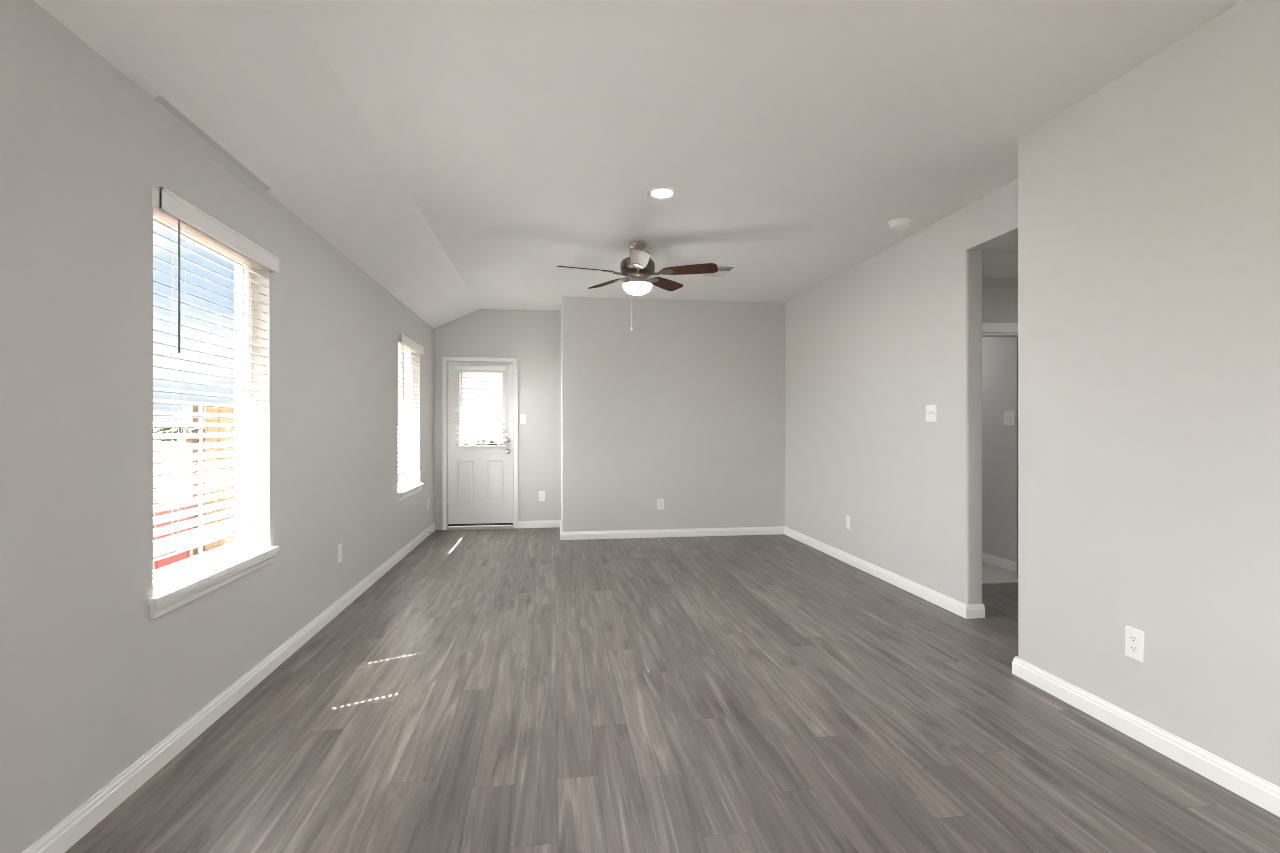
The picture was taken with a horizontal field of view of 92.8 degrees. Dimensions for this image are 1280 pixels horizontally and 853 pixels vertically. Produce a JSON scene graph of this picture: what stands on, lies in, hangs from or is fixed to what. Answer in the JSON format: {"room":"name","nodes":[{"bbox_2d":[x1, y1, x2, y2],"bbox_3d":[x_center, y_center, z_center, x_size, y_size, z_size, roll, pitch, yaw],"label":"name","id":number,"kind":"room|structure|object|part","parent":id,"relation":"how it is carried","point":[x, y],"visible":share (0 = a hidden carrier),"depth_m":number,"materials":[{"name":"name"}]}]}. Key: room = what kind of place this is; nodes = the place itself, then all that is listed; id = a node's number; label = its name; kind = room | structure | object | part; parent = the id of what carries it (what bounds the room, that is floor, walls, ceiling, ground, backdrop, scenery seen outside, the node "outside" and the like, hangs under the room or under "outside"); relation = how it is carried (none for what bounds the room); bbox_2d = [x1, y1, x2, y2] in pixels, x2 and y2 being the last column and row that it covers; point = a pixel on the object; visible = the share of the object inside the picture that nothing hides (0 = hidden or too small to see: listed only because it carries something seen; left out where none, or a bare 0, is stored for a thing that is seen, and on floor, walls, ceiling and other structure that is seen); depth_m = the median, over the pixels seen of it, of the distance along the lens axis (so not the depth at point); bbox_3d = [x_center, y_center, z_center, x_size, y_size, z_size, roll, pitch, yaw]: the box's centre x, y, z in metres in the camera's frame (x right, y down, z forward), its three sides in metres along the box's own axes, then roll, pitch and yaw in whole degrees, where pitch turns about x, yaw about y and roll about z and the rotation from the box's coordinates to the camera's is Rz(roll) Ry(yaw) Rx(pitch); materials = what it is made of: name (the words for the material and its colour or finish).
{"room":"empty living room","nodes":[
{"label":"empty living room","id":0,"kind":"room"},
{"bbox_2d":[0,0,433,852],"bbox_3d":[-1.661,0.005,1.225,0.140,2.432,12.332,0,0,-8],"label":"wall","id":1,"kind":"structure","parent":0,"point":[90,684],"depth_m":1.99,"materials":[{"name":"grey paint"}]},
{"bbox_2d":[86,43,290,210],"bbox_3d":[-1.757,-1.159,2.564,0.066,0.120,1.470,0,0,-8],"label":"air vent","id":2,"kind":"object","parent":1,"relation":"attached to","point":[144,89],"depth_m":2.33,"materials":[{"name":"grey paint"}]},
{"bbox_2d":[147,214,279,619],"bbox_3d":[-1.838,-0.076,2.591,0.176,1.512,0.961,0,0,-8],"label":"window","id":3,"kind":"structure","parent":1,"relation":"in","point":[177,584],"depth_m":2.78,"materials":[{"name":"white plastic"}]},
{"bbox_3d":[-1.805,0.613,2.595,0.110,0.022,0.961,0,0,-8],"label":"sill","id":4,"kind":"part","parent":3,"relation":"part of","materials":[{"name":"white wood"}]},
{"bbox_2d":[152,187,279,561],"bbox_3d":[-1.796,-0.181,2.608,0.093,1.328,0.930,0,0,-8],"label":"window blind","id":5,"kind":"object","parent":3,"relation":"attached to","point":[166,205],"visible":0.98,"depth_m":2.49,"materials":[{"name":"white plastic"}]},
{"bbox_3d":[-1.780,-0.155,2.351,0.048,1.250,0.005,0,0,-8],"label":"ladder cord","id":6,"kind":"part","parent":5,"relation":"part of","materials":[{"name":"white fabric"}]},
{"bbox_3d":[-1.814,0.467,2.592,0.052,0.032,0.881,0,0,-8],"label":"rail","id":7,"kind":"part","parent":5,"relation":"part of","materials":[{"name":"white plastic"}]},
{"bbox_3d":[-1.852,-0.154,2.856,0.048,1.250,0.005,0,0,-8],"label":"ladder cord","id":8,"kind":"part","parent":5,"relation":"part of","materials":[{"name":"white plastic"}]},
{"bbox_2d":[22,523,434,852],"bbox_3d":[-1.583,1.178,1.230,0.014,0.087,12.082,0,0,-8],"label":"baseboard","id":9,"kind":"structure","parent":1,"relation":"attached to","point":[71,829],"depth_m":2.31,"materials":[{"name":"white wood"}]},
{"bbox_2d":[337,543,341,563],"bbox_3d":[-1.984,0.839,4.029,0.009,0.120,0.076,0,0,-8],"label":"wall outlet","id":10,"kind":"object","parent":1,"relation":"attached to","point":[339,547],"visible":1,"depth_m":4.01,"materials":[{"name":"white plastic"}]},
{"bbox_2d":[394,296,425,321],"bbox_3d":[-2.249,-1.157,6.030,0.066,0.120,1.270,0,0,-8],"label":"trim","id":11,"kind":"structure","parent":1,"relation":"attached to","point":[402,302],"depth_m":5.93,"materials":[{"name":"grey paint"}]},
{"bbox_2d":[397,345,423,501],"bbox_3d":[-2.322,-0.074,5.998,0.176,1.512,0.993,0,0,-8],"label":"window","id":12,"kind":"structure","parent":1,"relation":"in","point":[406,488],"depth_m":6.40,"materials":[{"name":"white plastic"}]},
{"bbox_3d":[-2.289,0.615,6.002,0.110,0.022,0.993,0,0,-8],"label":"sill","id":13,"kind":"part","parent":12,"relation":"part of","materials":[{"name":"white wood"}]},
{"bbox_2d":[398,334,423,475],"bbox_3d":[-2.279,-0.194,6.010,0.093,1.298,0.952,0,0,-8],"label":"window blind","id":14,"kind":"object","parent":12,"relation":"attached to","point":[403,341],"visible":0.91,"depth_m":5.98,"materials":[{"name":"white plastic"}]},
{"bbox_3d":[-2.298,0.439,5.999,0.052,0.032,0.913,0,0,-8],"label":"rail","id":15,"kind":"part","parent":14,"relation":"part of","materials":[{"name":"white plastic"}]},
{"bbox_2d":[434,309,560,529],"bbox_3d":[-0.393,-0.120,7.567,4.152,2.691,0.130,0,0,-8],"label":"wall","id":16,"kind":"structure","parent":0,"point":[533,337],"depth_m":7.37,"materials":[{"name":"grey paint"}]},
{"bbox_2d":[442,357,517,529],"bbox_3d":[-1.911,0.200,7.321,0.878,2.052,0.190,0,0,-8],"label":"door","id":17,"kind":"structure","parent":16,"relation":"in","point":[480,484],"depth_m":7.29,"materials":[{"name":"white"}]},
{"bbox_3d":[-2.082,0.653,7.270,0.205,0.510,0.010,0,0,-8],"label":"panel","id":18,"kind":"part","parent":17,"relation":"part of","materials":[{"name":"white wood"}]},
{"bbox_2d":[454,365,505,447],"bbox_3d":[-1.897,-0.234,7.247,0.600,0.970,0.072,0,0,-8],"label":"window blind","id":19,"kind":"object","parent":17,"relation":"attached to","point":[476,368],"visible":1,"depth_m":7.24,"materials":[{"name":"white plastic"}]},
{"bbox_3d":[-1.899,0.237,7.253,0.582,0.024,0.053,0,0,-8],"label":"rail","id":20,"kind":"part","parent":19,"relation":"part of","materials":[{"name":"white plastic"}]},
{"bbox_3d":[-1.700,-0.214,7.282,0.005,0.910,0.051,0,0,-8],"label":"ladder cord","id":21,"kind":"part","parent":19,"relation":"part of","materials":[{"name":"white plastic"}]},
{"bbox_3d":[-1.746,0.653,7.317,0.205,0.510,0.010,0,0,-8],"label":"panel","id":22,"kind":"part","parent":17,"relation":"part of","materials":[{"name":"white wood"}]},
{"bbox_2d":[520,414,525,423],"bbox_3d":[-1.411,-0.089,7.347,0.076,0.122,0.022,0,0,-8],"label":"light switch","id":23,"kind":"object","parent":16,"relation":"attached to","point":[522,416],"visible":1,"depth_m":7.35,"materials":[{"name":"white plastic"}]},
{"bbox_2d":[539,491,544,500],"bbox_3d":[-1.190,0.844,7.384,0.076,0.120,0.009,0,0,-8],"label":"wall outlet","id":24,"kind":"object","parent":16,"relation":"attached to","point":[541,493],"visible":1,"depth_m":7.38,"materials":[{"name":"white plastic"}]},
{"bbox_2d":[33,0,1242,328],"bbox_3d":[0.394,-1.333,1.518,4.292,0.473,12.332,0,0,-8],"label":"ceiling","id":25,"kind":"structure","parent":0,"point":[459,154],"depth_m":2.67,"materials":[{"name":"white paint"}]},
{"bbox_2d":[557,241,717,330],"bbox_3d":[-0.032,-1.060,4.661,1.199,0.695,1.179,0,0,-8],"label":"ceiling fan","id":26,"kind":"object","parent":25,"relation":"hanging from","point":[636,268],"visible":1,"depth_m":4.61,"materials":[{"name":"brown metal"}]},
{"bbox_3d":[-0.408,-1.179,4.553,0.415,0.040,0.137,0,0,-20],"label":"blade","id":27,"kind":"part","parent":26,"relation":"part of","materials":[{"name":"brown wood"}]},
{"bbox_3d":[-0.275,-1.178,5.019,0.137,0.040,0.415,0,0,-38],"label":"blade","id":28,"kind":"part","parent":26,"relation":"part of","materials":[{"name":"brown wood"}]},
{"bbox_3d":[-0.065,-0.926,4.554,0.003,0.374,0.026,0,0,-8],"label":"pull chain","id":29,"kind":"part","parent":26,"relation":"part of","materials":[{"name":"white metal"}]},
{"bbox_3d":[-0.020,-1.054,4.694,0.220,0.077,0.220,0,0,-8],"label":"lamp shade","id":30,"kind":"part","parent":26,"relation":"part of","materials":[{"name":"white glass"}]},
{"bbox_3d":[-0.005,-1.179,4.282,0.137,0.040,0.415,0,0,-2],"label":"blade","id":31,"kind":"part","parent":26,"relation":"part of","materials":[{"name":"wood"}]},
{"bbox_3d":[0.210,-1.179,5.037,0.137,0.040,0.415,0,0,34],"label":"blade","id":32,"kind":"part","parent":26,"relation":"part of","materials":[{"name":"brown wood"}]},
{"bbox_3d":[0.376,-1.179,4.582,0.415,0.040,0.137,0,0,16],"label":"blade","id":33,"kind":"part","parent":26,"relation":"part of","materials":[{"name":"brown wood"}]},
{"bbox_2d":[646,187,677,198],"bbox_3d":[0.132,-1.407,3.676,0.188,0.007,0.188,0,0,-8],"label":"recessed light","id":34,"kind":"object","parent":25,"relation":"in","point":[658,192],"visible":1,"depth_m":3.67,"materials":[{"name":"white plastic"}]},
{"bbox_2d":[698,265,738,277],"bbox_3d":[0.706,-1.403,5.520,0.260,0.014,0.430,0,0,-8],"label":"ceiling vent","id":35,"kind":"object","parent":25,"relation":"in","point":[723,271],"visible":0.75,"depth_m":5.53,"materials":[{"name":"white plastic"}]},
{"bbox_2d":[888,218,910,229],"bbox_3d":[1.781,-1.383,4.183,0.144,0.050,0.144,0,0,-8],"label":"smoke detector","id":36,"kind":"object","parent":25,"relation":"attached to","point":[899,223],"visible":1,"depth_m":4.14,"materials":[{"name":"white plastic"}]},
{"bbox_3d":[1.781,-1.399,4.183,0.144,0.019,0.144,0,0,-8],"label":"mounting plate","id":37,"kind":"part","parent":36,"relation":"part of","materials":[{"name":"white plastic"}]},
{"bbox_2d":[65,527,1279,852],"bbox_3d":[1.509,1.301,1.674,6.542,0.160,12.332,0,0,-8],"label":"floor","id":38,"kind":"structure","parent":0,"point":[515,690],"depth_m":2.42,"materials":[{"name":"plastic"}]},
{"bbox_2d":[561,297,784,531],"bbox_3d":[0.383,-0.090,7.187,2.601,2.631,0.841,0,0,-8],"label":"wall","id":39,"kind":"structure","parent":0,"point":[684,408],"depth_m":6.76,"materials":[{"name":"grey paint"}]},
{"bbox_2d":[518,520,784,539],"bbox_3d":[0.091,1.181,7.138,3.034,0.087,0.855,0,0,-8],"label":"baseboard","id":40,"kind":"structure","parent":39,"relation":"attached to","point":[616,534],"depth_m":6.77,"materials":[{"name":"white wood"}]},
{"bbox_2d":[657,499,663,509],"bbox_3d":[0.228,0.858,6.736,0.076,0.120,0.009,0,0,-8],"label":"wall outlet","id":41,"kind":"object","parent":39,"relation":"attached to","point":[660,502],"visible":1,"depth_m":6.73,"materials":[{"name":"white plastic"}]},
{"bbox_2d":[785,178,1017,603],"bbox_3d":[1.983,-0.093,5.021,0.118,2.631,3.998,0,0,-8],"label":"wall","id":42,"kind":"structure","parent":0,"point":[896,333],"depth_m":4.63,"materials":[{"name":"grey paint"}]},
{"bbox_2d":[846,515,850,529],"bbox_3d":[1.860,0.857,5.440,0.009,0.120,0.076,0,0,-8],"label":"wall outlet","id":43,"kind":"object","parent":42,"relation":"attached to","point":[848,518],"visible":1,"depth_m":5.43,"materials":[{"name":"white plastic"}]},
{"bbox_2d":[784,527,984,618],"bbox_3d":[1.921,1.179,5.408,0.132,0.087,3.085,0,0,-8],"label":"baseboard","id":44,"kind":"structure","parent":42,"relation":"attached to","point":[968,611],"depth_m":4.63,"materials":[{"name":"white wood"}]},
{"bbox_2d":[926,405,936,421],"bbox_3d":[2.023,-0.090,4.245,0.022,0.122,0.122,0,0,-8],"label":"light switch","id":45,"kind":"object","parent":42,"relation":"attached to","point":[931,410],"visible":1,"depth_m":4.24,"materials":[{"name":"white plastic"}]},
{"bbox_2d":[982,337,1016,561],"bbox_3d":[3.097,0.030,5.863,0.120,2.385,1.860,0,0,-8],"label":"wall","id":46,"kind":"structure","parent":0,"point":[999,354],"depth_m":5.30,"materials":[{"name":"grey paint"}]},
{"bbox_2d":[982,552,1016,572],"bbox_3d":[3.038,1.179,5.804,0.014,0.087,1.760,0,0,-8],"label":"baseboard","id":47,"kind":"structure","parent":46,"relation":"attached to","point":[986,558],"depth_m":5.27,"materials":[{"name":"white wood"}]},
{"bbox_2d":[1004,411,1014,425],"bbox_3d":[3.125,-0.068,5.162,0.022,0.122,0.122,0,0,-8],"label":"light switch","id":48,"kind":"object","parent":46,"relation":"attached to","point":[1009,416],"visible":1,"depth_m":5.16,"materials":[{"name":"white plastic"}]},
{"bbox_2d":[982,277,1017,332],"bbox_3d":[3.160,0.030,4.875,2.172,2.385,0.115,0,0,-8],"label":"wall","id":49,"kind":"structure","parent":0,"point":[999,295],"depth_m":4.77,"materials":[{"name":"grey paint"}]},
{"bbox_2d":[982,323,1017,576],"bbox_3d":[2.670,0.208,4.796,0.899,2.029,0.133,0,0,-8],"label":"trim","id":50,"kind":"structure","parent":49,"relation":"attached to","point":[993,329],"depth_m":4.77,"materials":[{"name":"white wood"}]},
{"bbox_2d":[982,253,1017,278],"bbox_3d":[3.080,-1.270,5.438,2.172,0.215,2.700,0,0,-8],"label":"ceiling","id":51,"kind":"structure","parent":0,"point":[994,265],"depth_m":4.40,"materials":[{"name":"white paint"}]},
{"bbox_2d":[982,562,1017,583],"bbox_3d":[3.084,1.300,5.846,2.250,0.166,2.090,0,0,-8],"label":"floor","id":52,"kind":"structure","parent":0,"point":[991,574],"depth_m":4.97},
{"bbox_2d":[982,236,1017,253],"bbox_3d":[3.332,-1.254,3.662,2.172,0.250,0.887,0,0,-8],"label":"ceiling","id":53,"kind":"structure","parent":0,"point":[1010,246],"depth_m":3.86,"materials":[{"name":"grey paint"}]},
{"bbox_2d":[1018,0,1279,786],"bbox_3d":[3.677,-0.097,-0.431,2.641,2.631,7.313,0,0,-8],"label":"wall","id":54,"kind":"structure","parent":0,"point":[1149,205],"depth_m":2.27,"materials":[{"name":"grey paint"}]},
{"bbox_2d":[1125,626,1143,662],"bbox_3d":[1.939,0.853,2.391,0.009,0.120,0.076,0,0,-8],"label":"wall outlet","id":55,"kind":"object","parent":54,"relation":"attached to","point":[1134,638],"visible":1,"depth_m":2.38,"materials":[{"name":"white plastic"}]},
{"bbox_2d":[1129,635,1137,642],"bbox_3d":[1.937,0.833,2.390,0.002,0.027,0.034,0,0,-8],"label":"receptacle","id":56,"kind":"object","parent":55,"relation":"attached to","point":[1132,638],"depth_m":2.39,"materials":[{"name":"white plastic"}]},
{"bbox_2d":[1129,645,1137,652],"bbox_3d":[1.937,0.872,2.390,0.002,0.027,0.034,0,0,-8],"label":"receptacle","id":57,"kind":"object","parent":55,"relation":"attached to","point":[1132,648],"depth_m":2.39,"materials":[{"name":"white plastic"}]},
{"bbox_2d":[1012,656,1279,816],"bbox_3d":[3.620,1.175,-0.433,2.555,0.087,7.327,0,0,-8],"label":"baseboard","id":58,"kind":"structure","parent":54,"relation":"attached to","point":[1243,783],"depth_m":2.28,"materials":[{"name":"white wood"}]},
{"label":"outside","id":59,"kind":"structure","parent":0,"visible":0},
{"bbox_2d":[153,429,501,570],"bbox_3d":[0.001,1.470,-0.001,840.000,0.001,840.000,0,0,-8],"label":"ground","id":60,"kind":"structure","parent":59,"point":[401,478],"depth_m":33.95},
{"bbox_2d":[153,428,180,440],"bbox_3d":[-50.718,0.690,65.465,3.986,1.908,4.527,0,0,-32],"label":"bush","id":61,"kind":"object","parent":60,"relation":"on","point":[155,430],"visible":0.32,"depth_m":64.28,"materials":[{"name":"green plant"}]},
{"bbox_2d":[153,496,192,569],"bbox_3d":[-4.691,1.104,6.102,0.380,0.745,0.425,0,0,-41],"label":"plastic bin","id":62,"kind":"object","parent":60,"relation":"on","point":[184,555],"visible":0.15,"depth_m":6.00,"materials":[{"name":"red"}]},
{"bbox_3d":[-4.692,0.754,6.102,0.380,0.045,0.425,0,0,-41],"label":"lid","id":63,"kind":"part","parent":62,"relation":"part of","materials":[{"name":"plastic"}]},
{"bbox_2d":[181,405,201,555],"bbox_3d":[-5.112,0.632,6.979,0.208,1.790,0.173,0,0,-8],"label":"gate post","id":64,"kind":"object","parent":60,"relation":"on","point":[194,551],"visible":0.33,"depth_m":6.96,"materials":[{"name":"brown wood"}]},
{"bbox_2d":[200,402,233,551],"bbox_3d":[-4.738,0.620,7.747,0.146,1.814,1.435,0,0,34],"label":"wooden fence","id":65,"kind":"object","parent":60,"relation":"on","point":[207,547],"visible":0.14,"depth_m":7.21,"materials":[{"name":"brown wood"}]},
{"bbox_3d":[-5.136,0.646,7.204,0.090,1.762,0.090,0,0,34],"label":"post","id":66,"kind":"part","parent":65,"relation":"part of","materials":[{"name":"wood"}]},
{"bbox_2d":[153,452,404,456],"bbox_3d":[-4.683,1.435,32.993,120.000,0.160,0.250,0,0,-8],"label":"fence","id":67,"kind":"object","parent":60,"relation":"on","point":[154,455],"visible":0.02,"depth_m":30.21,"materials":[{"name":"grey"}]},
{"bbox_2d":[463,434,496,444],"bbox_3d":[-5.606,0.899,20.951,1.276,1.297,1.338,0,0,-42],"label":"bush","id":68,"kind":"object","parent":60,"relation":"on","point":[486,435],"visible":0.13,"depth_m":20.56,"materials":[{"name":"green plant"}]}
]}

